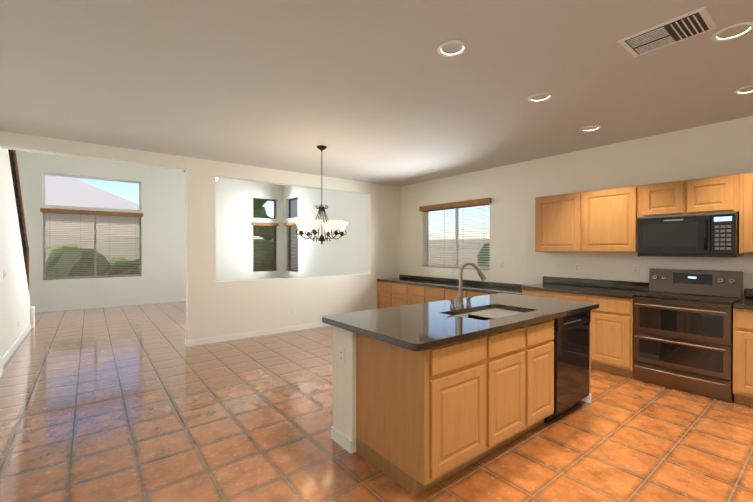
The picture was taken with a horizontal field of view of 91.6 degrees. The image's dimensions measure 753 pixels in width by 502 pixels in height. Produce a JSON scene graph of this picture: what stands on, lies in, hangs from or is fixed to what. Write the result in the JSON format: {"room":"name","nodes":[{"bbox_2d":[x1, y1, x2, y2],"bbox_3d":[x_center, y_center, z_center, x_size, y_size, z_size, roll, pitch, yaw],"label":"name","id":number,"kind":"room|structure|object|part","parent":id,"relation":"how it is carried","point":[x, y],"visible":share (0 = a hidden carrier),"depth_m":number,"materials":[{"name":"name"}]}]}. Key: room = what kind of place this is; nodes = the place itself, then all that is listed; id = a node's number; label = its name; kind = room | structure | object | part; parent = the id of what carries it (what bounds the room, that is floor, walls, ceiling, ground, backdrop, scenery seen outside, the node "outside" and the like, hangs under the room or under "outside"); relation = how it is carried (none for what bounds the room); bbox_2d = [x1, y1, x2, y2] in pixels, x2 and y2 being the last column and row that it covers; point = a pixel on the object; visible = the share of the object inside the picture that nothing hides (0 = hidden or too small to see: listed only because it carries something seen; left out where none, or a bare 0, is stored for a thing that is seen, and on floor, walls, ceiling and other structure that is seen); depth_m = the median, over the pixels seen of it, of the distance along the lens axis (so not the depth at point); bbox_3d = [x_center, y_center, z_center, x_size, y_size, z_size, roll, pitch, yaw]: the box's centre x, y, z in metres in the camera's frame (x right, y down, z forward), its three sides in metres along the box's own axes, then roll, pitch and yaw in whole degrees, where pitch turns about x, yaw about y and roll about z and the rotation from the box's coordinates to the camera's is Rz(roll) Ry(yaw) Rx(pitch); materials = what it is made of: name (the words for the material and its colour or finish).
{"room":"kitchen","nodes":[
{"label":"kitchen","id":0,"kind":"room"},
{"bbox_2d":[0,149,34,366],"bbox_3d":[-2.635,-0.377,1.918,0.190,3.557,11.880,0,0,-38],"label":"wall","id":1,"kind":"structure","parent":0,"point":[16,303],"depth_m":5.02,"materials":[{"name":"white paint"}]},
{"bbox_2d":[3,324,30,364],"bbox_3d":[-5.256,1.340,5.362,0.012,0.085,2.920,0,0,-38],"label":"baseboard","id":2,"kind":"structure","parent":1,"relation":"attached to","point":[7,355],"depth_m":5.17,"materials":[{"name":"white wood"}]},
{"bbox_2d":[16,150,297,308],"bbox_3d":[-5.983,-0.790,9.434,8.500,4.300,0.150,0,0,-38],"label":"wall","id":3,"kind":"structure","parent":0,"point":[163,268],"depth_m":9.52,"materials":[{"name":"white paint"}]},
{"bbox_2d":[40,208,142,279],"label":"blind","id":4,"kind":"object","parent":3,"relation":"attached to","point":[45,210],"depth_m":8.72,"materials":[{"name":"beige"}]},
{"bbox_2d":[35,298,185,312],"bbox_3d":[-6.071,1.319,9.274,7.850,0.085,0.012,0,0,-38],"label":"baseboard","id":5,"kind":"structure","parent":3,"relation":"attached to","point":[176,299],"depth_m":8.89,"materials":[{"name":"white wood"}]},
{"bbox_2d":[252,222,278,271],"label":"blind","id":6,"kind":"object","parent":3,"relation":"attached to","point":[259,224],"depth_m":11.33,"materials":[{"name":"beige"}]},
{"bbox_2d":[0,131,399,371],"bbox_3d":[-2.779,-0.767,5.339,8.500,4.300,0.150,0,0,-38],"label":"wall","id":7,"kind":"structure","parent":0,"point":[214,308],"depth_m":5.78,"materials":[{"name":"white paint"}]},
{"bbox_2d":[186,322,330,346],"bbox_3d":[-1.369,1.335,6.350,3.466,0.085,0.012,0,0,-38],"label":"baseboard","id":8,"kind":"structure","parent":7,"relation":"attached to","point":[320,324],"depth_m":5.86,"materials":[{"name":"white wood"}]},
{"bbox_2d":[283,185,365,277],"bbox_3d":[-1.368,-0.791,9.743,0.150,4.300,5.050,0,0,-38],"label":"wall","id":9,"kind":"structure","parent":0,"point":[345,254],"depth_m":9.46,"materials":[{"name":"white paint"}]},
{"bbox_2d":[284,222,297,271],"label":"blind","id":10,"kind":"object","parent":9,"relation":"attached to","point":[290,224],"depth_m":11.19,"materials":[{"name":"beige"}]},
{"bbox_2d":[0,301,752,501],"bbox_3d":[-1.717,1.440,3.992,8.500,0.100,14.000,0,0,-38],"label":"floor","id":11,"kind":"structure","parent":0,"point":[137,403],"depth_m":2.80,"materials":[{"name":"tile"}]},
{"bbox_2d":[377,280,392,308],"bbox_3d":[0.392,0.989,7.443,0.617,0.765,0.451,0,0,-38],"label":"base cabinet","id":12,"kind":"object","parent":11,"relation":"on","point":[385,291],"depth_m":7.24,"materials":[{"name":"brown wood"}]},
{"bbox_2d":[385,276,520,294],"bbox_3d":[1.218,0.592,6.372,0.632,0.040,3.154,0,0,-38],"label":"countertop","id":13,"kind":"structure","parent":12,"relation":"on","point":[424,283],"depth_m":6.09,"materials":[{"name":"black stone"}]},
{"bbox_2d":[393,284,408,306],"bbox_3d":[0.669,0.991,7.088,0.617,0.765,0.450,0,0,-38],"label":"base cabinet","id":14,"kind":"object","parent":11,"relation":"on","point":[400,291],"depth_m":6.87,"materials":[{"name":"brown wood"}]},
{"bbox_2d":[409,284,424,304],"bbox_3d":[0.947,0.993,6.734,0.617,0.765,0.451,0,0,-38],"label":"base cabinet","id":15,"kind":"object","parent":11,"relation":"on","point":[416,293],"depth_m":6.54,"materials":[{"name":"brown wood"}]},
{"bbox_2d":[425,288,444,302],"bbox_3d":[1.224,0.995,6.379,0.617,0.765,0.450,0,0,-38],"label":"base cabinet","id":16,"kind":"object","parent":11,"relation":"on","point":[431,294],"depth_m":6.19,"materials":[{"name":"brown wood"}]},
{"bbox_2d":[445,288,468,299],"bbox_3d":[1.502,0.997,6.024,0.617,0.765,0.451,0,0,-38],"label":"base cabinet","id":17,"kind":"object","parent":11,"relation":"on","point":[450,293],"depth_m":5.88,"materials":[{"name":"brown wood"}]},
{"bbox_2d":[331,310,590,496],"bbox_3d":[0.825,0.958,3.028,2.204,0.876,0.971,0,0,-38],"label":"kitchen island","id":18,"kind":"object","parent":11,"relation":"on","point":[427,395],"depth_m":2.38,"materials":[{"name":"brown wood"}]},
{"bbox_2d":[322,294,598,353],"bbox_3d":[0.811,0.500,3.019,2.330,0.040,1.020,0,0,-38],"label":"island countertop","id":19,"kind":"structure","parent":18,"relation":"on","point":[419,327],"depth_m":2.57,"materials":[{"name":"black stone"}]},
{"bbox_2d":[446,262,485,309],"bbox_3d":[0.766,0.289,3.131,0.408,0.380,0.135,0,0,-38],"label":"faucet","id":20,"kind":"object","parent":19,"relation":"on","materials":[{"name":"silver metal"}]},
{"bbox_2d":[462,306,521,317],"bbox_3d":[0.903,0.612,2.919,0.774,0.208,0.434,0,0,-38],"label":"sink","id":21,"kind":"object","parent":19,"relation":"in","point":[491,311],"depth_m":3.19,"materials":[{"name":"silver metal"}]},
{"bbox_2d":[544,310,590,423],"bbox_3d":[1.637,0.961,3.119,0.606,0.868,0.114,0,0,-38],"label":"dishwasher","id":22,"kind":"object","parent":18,"relation":"in","point":[571,340],"depth_m":3.04,"materials":[{"name":"black metal"}]},
{"bbox_2d":[469,292,492,296],"bbox_3d":[1.779,0.998,5.669,0.617,0.765,0.450,0,0,-38],"label":"base cabinet","id":23,"kind":"object","parent":11,"relation":"on","point":[470,293],"depth_m":5.50,"materials":[{"name":"brown wood"}]},
{"bbox_2d":[521,288,552,297],"bbox_3d":[2.327,0.947,4.969,0.617,0.876,0.420,0,0,-38],"label":"base cabinet","id":24,"kind":"object","parent":11,"relation":"on","point":[524,291],"depth_m":4.79,"materials":[{"name":"brown wood"}]},
{"bbox_2d":[553,292,588,301],"bbox_3d":[2.583,0.949,4.642,0.617,0.876,0.410,0,0,-38],"label":"base cabinet","id":25,"kind":"object","parent":11,"relation":"on","point":[556,295],"depth_m":4.45,"materials":[{"name":"brown wood"}]},
{"bbox_2d":[589,296,633,377],"bbox_3d":[2.848,0.950,4.302,0.617,0.876,0.452,0,0,-38],"label":"base cabinet","id":26,"kind":"object","parent":11,"relation":"on","point":[612,324],"depth_m":4.09,"materials":[{"name":"brown wood"}]},
{"bbox_2d":[521,284,643,299],"bbox_3d":[2.581,0.491,4.630,0.632,0.040,1.302,0,0,-38],"label":"countertop","id":27,"kind":"structure","parent":26,"relation":"on","point":[577,289],"depth_m":4.48,"materials":[{"name":"black stone"}]},
{"bbox_2d":[633,268,742,402],"bbox_3d":[3.207,0.799,3.801,0.644,1.185,0.768,0,0,-38],"label":"range","id":28,"kind":"object","parent":11,"relation":"on","point":[683,339],"visible":1,"depth_m":3.67,"materials":[{"name":"black metal"}]},
{"bbox_3d":[3.409,0.300,3.957,0.016,0.110,0.328,0,0,-38],"label":"panel","id":29,"kind":"part","parent":28,"relation":"part of","materials":[{"name":"black glass"}]},
{"bbox_2d":[733,308,752,405],"bbox_3d":[3.614,0.956,3.324,0.617,0.876,0.467,0,0,-38],"label":"base cabinet","id":30,"kind":"object","parent":11,"relation":"on","point":[742,320],"depth_m":3.27,"materials":[{"name":"brown wood"}]},
{"bbox_2d":[733,300,752,311],"bbox_3d":[4.472,0.504,2.212,0.632,0.040,3.272,0,0,-38],"label":"countertop","id":31,"kind":"structure","parent":30,"relation":"on","point":[747,304],"depth_m":3.27,"materials":[{"name":"black stone"}]},
{"bbox_2d":[0,0,752,186],"bbox_3d":[0.752,-1.422,2.606,6.300,0.160,8.800,0,0,-38],"label":"ceiling","id":32,"kind":"structure","parent":0,"point":[384,92],"depth_m":2.87,"materials":[{"name":"grey paint"}]},
{"bbox_2d":[294,145,347,243],"bbox_3d":[-0.710,-0.718,4.755,0.683,1.270,0.701,0,0,-38],"label":"chandelier","id":33,"kind":"object","parent":32,"relation":"hanging from","point":[313,225],"visible":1,"depth_m":4.72,"materials":[{"name":"white glass"}]},
{"bbox_2d":[417,169,437,173],"bbox_3d":[0.870,-1.356,6.254,0.180,0.012,0.320,0,0,-38],"label":"ceiling vent","id":34,"kind":"object","parent":32,"relation":"in","point":[427,171],"visible":1,"depth_m":6.22,"materials":[{"name":"white metal"}]},
{"bbox_2d":[437,40,466,56],"bbox_3d":[0.501,-1.352,2.423,0.195,0.038,0.195,0,0,-44],"label":"recessed light","id":35,"kind":"object","parent":32,"relation":"in","point":[464,44],"depth_m":2.41,"materials":[{"name":"white metal"}]},
{"bbox_2d":[528,92,551,101],"bbox_3d":[1.430,-1.357,3.200,0.195,0.038,0.195,0,0,-44],"label":"recessed light","id":36,"kind":"object","parent":32,"relation":"in","point":[550,95],"depth_m":3.19,"materials":[{"name":"white metal"}]},
{"bbox_2d":[581,125,600,131],"bbox_3d":[2.357,-1.361,4.027,0.195,0.038,0.195,0,0,-44],"label":"recessed light","id":37,"kind":"object","parent":32,"relation":"in","point":[598,126],"depth_m":4.01,"materials":[{"name":"white metal"}]},
{"bbox_2d":[618,6,716,56],"bbox_3d":[1.785,-1.332,2.259,0.302,0.016,0.420,0,0,-38],"label":"ceiling vent","id":38,"kind":"object","parent":32,"relation":"in","point":[696,22],"visible":1,"depth_m":2.23,"materials":[{"name":"white metal"}]},
{"bbox_2d":[711,22,752,41],"bbox_3d":[2.181,-1.351,2.239,0.195,0.038,0.195,0,0,-44],"label":"recessed light","id":39,"kind":"object","parent":32,"relation":"in","point":[714,38],"depth_m":2.23,"materials":[{"name":"white metal"}]},
{"bbox_2d":[734,85,752,94],"bbox_3d":[3.105,-1.356,3.038,0.195,0.038,0.195,0,0,43],"label":"recessed light","id":40,"kind":"object","parent":32,"relation":"in","point":[736,92],"depth_m":3.08,"materials":[{"name":"white metal"}]},
{"bbox_2d":[400,116,752,299],"bbox_3d":[3.174,0.017,4.508,0.150,2.740,8.800,0,0,-38],"label":"wall","id":41,"kind":"structure","parent":0,"point":[513,191],"depth_m":5.01,"materials":[{"name":"white paint"}]},
{"bbox_2d":[419,198,490,269],"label":"blind","id":42,"kind":"object","parent":41,"relation":"attached to","point":[462,204],"depth_m":6.62,"materials":[{"name":"beige"}]},
{"bbox_2d":[499,262,503,268],"bbox_3d":[2.004,0.230,5.875,0.010,0.116,0.072,0,0,-38],"label":"outlet","id":43,"kind":"object","parent":41,"relation":"attached to","point":[501,264],"depth_m":5.87,"materials":[{"name":"white plastic"}]},
{"bbox_2d":[552,263,556,270],"bbox_3d":[2.527,0.223,5.207,0.011,0.116,0.072,0,0,-38],"label":"outlet","id":44,"kind":"object","parent":41,"relation":"attached to","point":[554,265],"depth_m":5.20,"materials":[{"name":"white plastic"}]},
{"bbox_2d":[535,192,580,251],"bbox_3d":[2.518,-0.365,4.949,0.332,0.760,0.615,0,0,-38],"label":"upper cabinet","id":45,"kind":"object","parent":41,"relation":"attached to","point":[557,217],"depth_m":4.83,"materials":[{"name":"brown wood"}]},
{"bbox_2d":[574,263,579,271],"bbox_3d":[2.719,0.225,4.960,0.010,0.116,0.072,0,0,-38],"label":"outlet","id":46,"kind":"object","parent":41,"relation":"attached to","point":[576,265],"depth_m":4.96,"materials":[{"name":"white plastic"}]},
{"bbox_2d":[405,276,752,299],"bbox_3d":[3.104,0.477,4.457,0.020,0.211,8.494,0,0,-38],"label":"backsplash","id":47,"kind":"structure","parent":41,"relation":"attached to","point":[641,286],"depth_m":4.93,"materials":[{"name":"black stone"}]},
{"bbox_2d":[581,185,640,252],"bbox_3d":[2.897,-0.362,4.464,0.332,0.760,0.615,0,0,-38],"label":"upper cabinet","id":48,"kind":"object","parent":41,"relation":"attached to","point":[605,220],"depth_m":4.35,"materials":[{"name":"brown wood"}]},
{"bbox_2d":[632,264,638,273],"bbox_3d":[3.135,0.218,4.429,0.010,0.116,0.072,0,0,-38],"label":"outlet","id":49,"kind":"object","parent":41,"relation":"attached to","point":[635,268],"depth_m":4.43,"materials":[{"name":"white plastic"}]},
{"bbox_2d":[641,180,684,216],"bbox_3d":[3.211,-0.561,4.062,0.332,0.358,0.400,0,0,-38],"label":"upper cabinet","id":50,"kind":"object","parent":41,"relation":"attached to","point":[666,198],"depth_m":3.95,"materials":[{"name":"brown wood"}]},
{"bbox_2d":[685,174,740,214],"bbox_3d":[3.457,-0.560,3.747,0.332,0.358,0.401,0,0,-38],"label":"upper cabinet","id":51,"kind":"object","parent":41,"relation":"attached to","point":[718,194],"depth_m":3.63,"materials":[{"name":"brown wood"}]},
{"bbox_2d":[638,212,743,256],"bbox_3d":[3.285,-0.158,3.867,0.457,0.433,0.790,0,0,-38],"label":"microwave","id":52,"kind":"object","parent":51,"relation":"attached to","point":[704,235],"visible":0.98,"depth_m":3.70,"materials":[{"name":"black metal"}]},
{"bbox_2d":[739,172,752,252],"bbox_3d":[3.726,-0.357,3.404,0.332,0.760,0.467,0,0,-38],"label":"upper cabinet","id":53,"kind":"object","parent":41,"relation":"attached to","point":[746,214],"depth_m":3.45,"materials":[{"name":"brown wood"}]},
{"label":"outside","id":54,"kind":"structure","parent":0,"visible":0},
{"bbox_3d":[-4.095,1.521,9.305,85.000,0.280,100.000,0,0,-38],"label":"ground","id":55,"kind":"structure","parent":54,"visible":0},
{"bbox_2d":[45,175,138,236],"bbox_3d":[-21.722,-2.028,18.351,17.400,6.720,13.000,0,0,-38],"label":"neighbor","id":56,"kind":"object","parent":55,"relation":"on","point":[64,191],"visible":0.33,"depth_m":17.66,"materials":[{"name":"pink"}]},
{"bbox_2d":[253,199,273,239],"bbox_3d":[-3.478,-0.774,12.585,6.905,4.278,5.199,0,0,-38],"label":"trees","id":57,"kind":"object","parent":55,"relation":"on","point":[259,210],"visible":0.02,"depth_m":12.93,"materials":[{"name":"green plant"}]},
{"bbox_2d":[45,235,489,275],"bbox_3d":[-2.275,0.481,2.915,28.000,1.870,23.700,0,0,-38],"label":"wall","id":58,"kind":"structure","parent":55,"relation":"on","point":[50,242],"depth_m":12.73,"materials":[{"name":"beige"}]},
{"bbox_2d":[45,235,489,277],"bbox_3d":[-2.556,0.253,8.864,13.196,2.410,13.176,0,0,-38],"label":"bushes","id":59,"kind":"object","parent":55,"relation":"on","point":[54,259],"depth_m":10.48,"materials":[{"name":"green plant"}]}
]}

